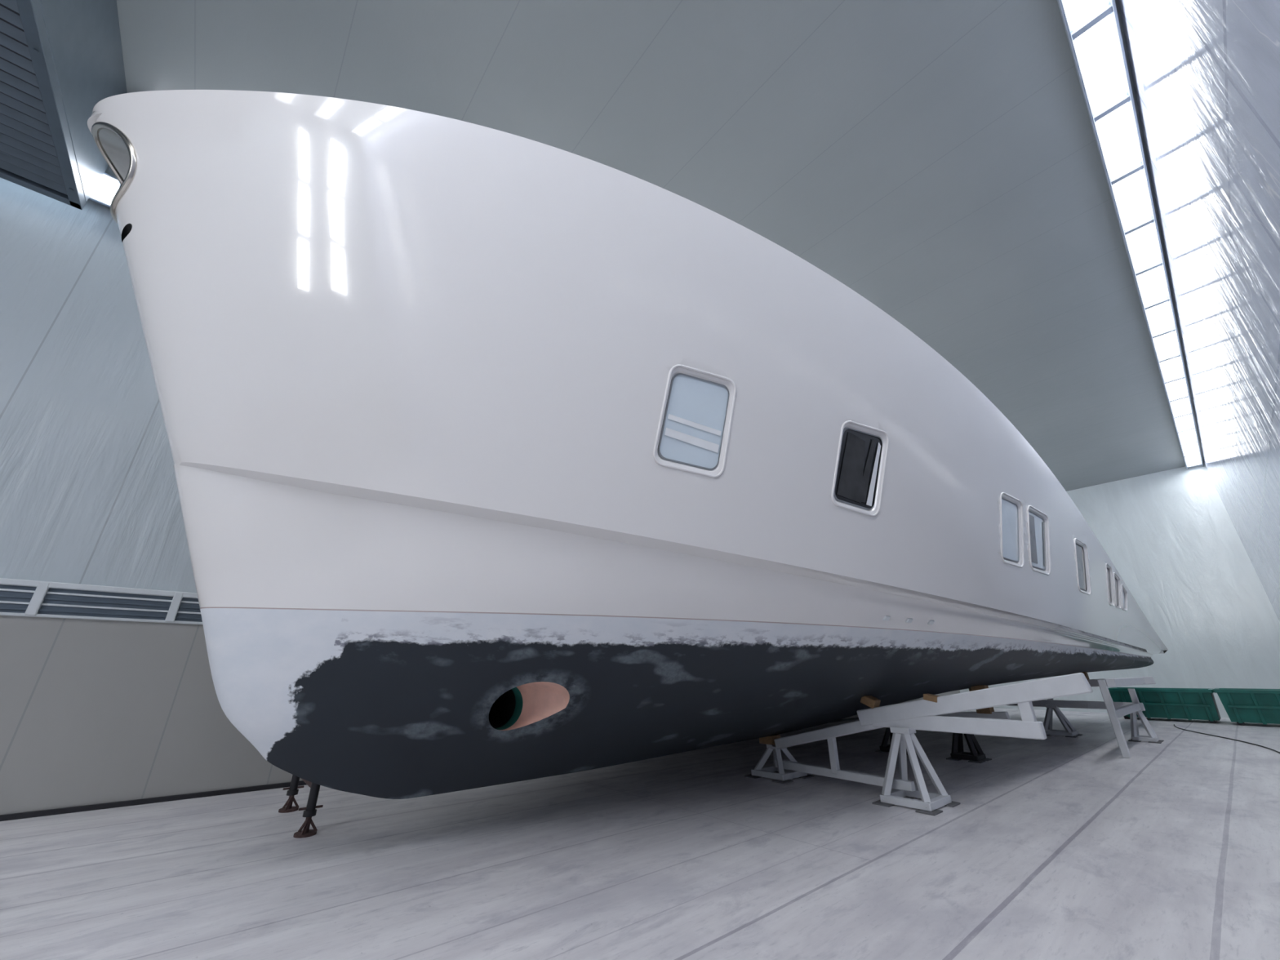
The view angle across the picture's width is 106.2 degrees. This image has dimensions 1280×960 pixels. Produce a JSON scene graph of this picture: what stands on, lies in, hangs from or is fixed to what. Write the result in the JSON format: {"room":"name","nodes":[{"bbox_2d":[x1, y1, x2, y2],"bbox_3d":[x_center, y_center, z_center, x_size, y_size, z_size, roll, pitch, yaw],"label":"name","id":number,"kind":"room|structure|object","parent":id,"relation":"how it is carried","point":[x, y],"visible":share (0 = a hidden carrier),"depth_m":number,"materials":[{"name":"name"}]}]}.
{"room":"shipyard hall","nodes":[
{"label":"shipyard hall","id":0,"kind":"room"},
{"bbox_2d":[0,166,959,814],"bbox_3d":[1.113,1.808,11.928,33.000,8.150,0.150,18,-28,-37],"label":"wall","id":1,"kind":"structure","parent":0,"point":[92,711],"depth_m":5.54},
{"bbox_2d":[0,577,202,624],"bbox_3d":[1.187,3.674,11.085,33.000,0.360,0.075,18,-28,-37],"label":"ventilation grille","id":2,"kind":"object","parent":1,"relation":"attached to","point":[18,597],"depth_m":5.33,"materials":[{"name":"grey metal"}]},
{"bbox_2d":[88,172,120,208],"bbox_3d":[2.375,-0.787,13.787,29.900,0.406,0.301,18,-28,-37],"label":"strip light","id":3,"kind":"object","parent":1,"relation":"attached to","point":[103,194],"visible":0.02,"depth_m":6.28,"materials":[{"name":"white"}]},
{"bbox_2d":[0,717,858,821],"bbox_3d":[1.172,5.540,10.353,33.000,0.050,0.030,18,-28,-37],"label":"baseboard","id":4,"kind":"structure","parent":1,"relation":"attached to","point":[208,793],"depth_m":5.15,"materials":[{"name":"metal"}]},
{"bbox_2d":[0,707,1279,959],"bbox_3d":[4.194,4.321,7.055,33.300,0.150,9.600,18,-28,-37],"label":"floor","id":5,"kind":"structure","parent":0,"point":[1054,847],"depth_m":3.55,"materials":[{"name":"paint"}]},
{"bbox_2d":[278,774,323,838],"bbox_3d":[-3.079,2.652,4.560,0.180,1.083,1.970,18,-28,-37],"label":"jack stand","id":6,"kind":"object","parent":5,"relation":"on","point":[310,811],"visible":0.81,"depth_m":4.27,"materials":[{"name":"metal"}]},
{"bbox_2d":[744,672,1093,815],"bbox_3d":[2.844,2.936,5.565,0.768,1.307,3.907,15,-26,-33],"label":"cradle","id":7,"kind":"object","parent":5,"relation":"on","point":[903,719],"visible":0.98,"depth_m":5.23,"materials":[{"name":"white paint"}]},
{"bbox_2d":[875,684,1009,763],"bbox_3d":[5.093,4.144,8.315,0.620,1.120,2.206,18,-28,-37],"label":"support","id":8,"kind":"object","parent":5,"relation":"on","point":[957,753],"visible":0.44,"depth_m":7.85,"materials":[{"name":"white paint"}]},
{"bbox_2d":[968,671,1164,758],"bbox_3d":[8.261,4.753,10.116,4.280,1.333,3.654,18,-28,-37],"label":"cradle","id":9,"kind":"object","parent":5,"relation":"on","point":[1115,710],"visible":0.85,"depth_m":10.07,"materials":[{"name":"white paint"}]},
{"bbox_2d":[87,89,1168,799],"bbox_3d":[4.335,2.217,9.668,22.650,4.925,6.969,18,-28,-37],"label":"motor yacht","id":10,"kind":"object","parent":9,"relation":"on","point":[500,457],"visible":0.99,"depth_m":3.65,"materials":[{"name":"paint"}]},
{"bbox_2d":[1108,687,1221,723],"bbox_3d":[15.985,6.829,14.661,1.590,0.875,2.250,18,-28,-37],"label":"waste skip","id":11,"kind":"object","parent":5,"relation":"on","point":[1189,704],"visible":0.77,"depth_m":14.08,"materials":[{"name":"green paint"}]},
{"bbox_2d":[1173,724,1279,753],"bbox_3d":[11.680,5.125,9.287,0.456,0.022,9.874,-15,-26,33],"label":"power cable","id":12,"kind":"object","parent":5,"relation":"on","point":[1174,724],"visible":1,"depth_m":10.16,"materials":[{"name":"rubber"}]},
{"bbox_2d":[1213,688,1279,725],"bbox_3d":[17.122,6.183,13.082,1.690,0.895,1.760,18,-28,-37],"label":"waste skip","id":13,"kind":"object","parent":5,"relation":"on","point":[1242,705],"visible":1,"depth_m":12.87,"materials":[{"name":"green paint"}]},
{"bbox_2d":[116,0,1203,491],"bbox_3d":[4.194,-3.379,10.154,33.300,0.150,9.600,18,-28,-37],"label":"ceiling","id":14,"kind":"structure","parent":0,"point":[940,161],"depth_m":6.45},
{"bbox_2d":[0,0,127,209],"bbox_3d":[-6.721,-5.271,3.155,4.060,1.560,5.220,18,-28,-37],"label":"ventilation unit","id":15,"kind":"object","parent":14,"relation":"hanging from","point":[59,59],"visible":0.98,"depth_m":5.05,"materials":[{"name":"grey metal"}]},
{"bbox_2d":[1057,0,1203,469],"bbox_3d":[7.162,-4.456,7.075,32.650,0.140,0.395,18,-28,-37],"label":"strip light","id":16,"kind":"object","parent":14,"relation":"attached to","point":[1091,27],"visible":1,"depth_m":6.99,"materials":[{"name":"white"}]},
{"bbox_2d":[959,462,1279,718],"bbox_3d":[16.761,4.506,18.632,0.150,8.150,9.300,18,-28,-37],"label":"wall","id":17,"kind":"structure","parent":0,"point":[1170,535],"depth_m":16.48,"materials":[{"name":"white plastic"}]},
{"bbox_2d":[1118,0,1279,621],"bbox_3d":[7.276,-0.866,5.281,33.000,8.150,0.150,18,-28,-37],"label":"wall","id":18,"kind":"structure","parent":0,"point":[1206,73],"depth_m":5.30,"materials":[{"name":"white plastic"}]}
]}

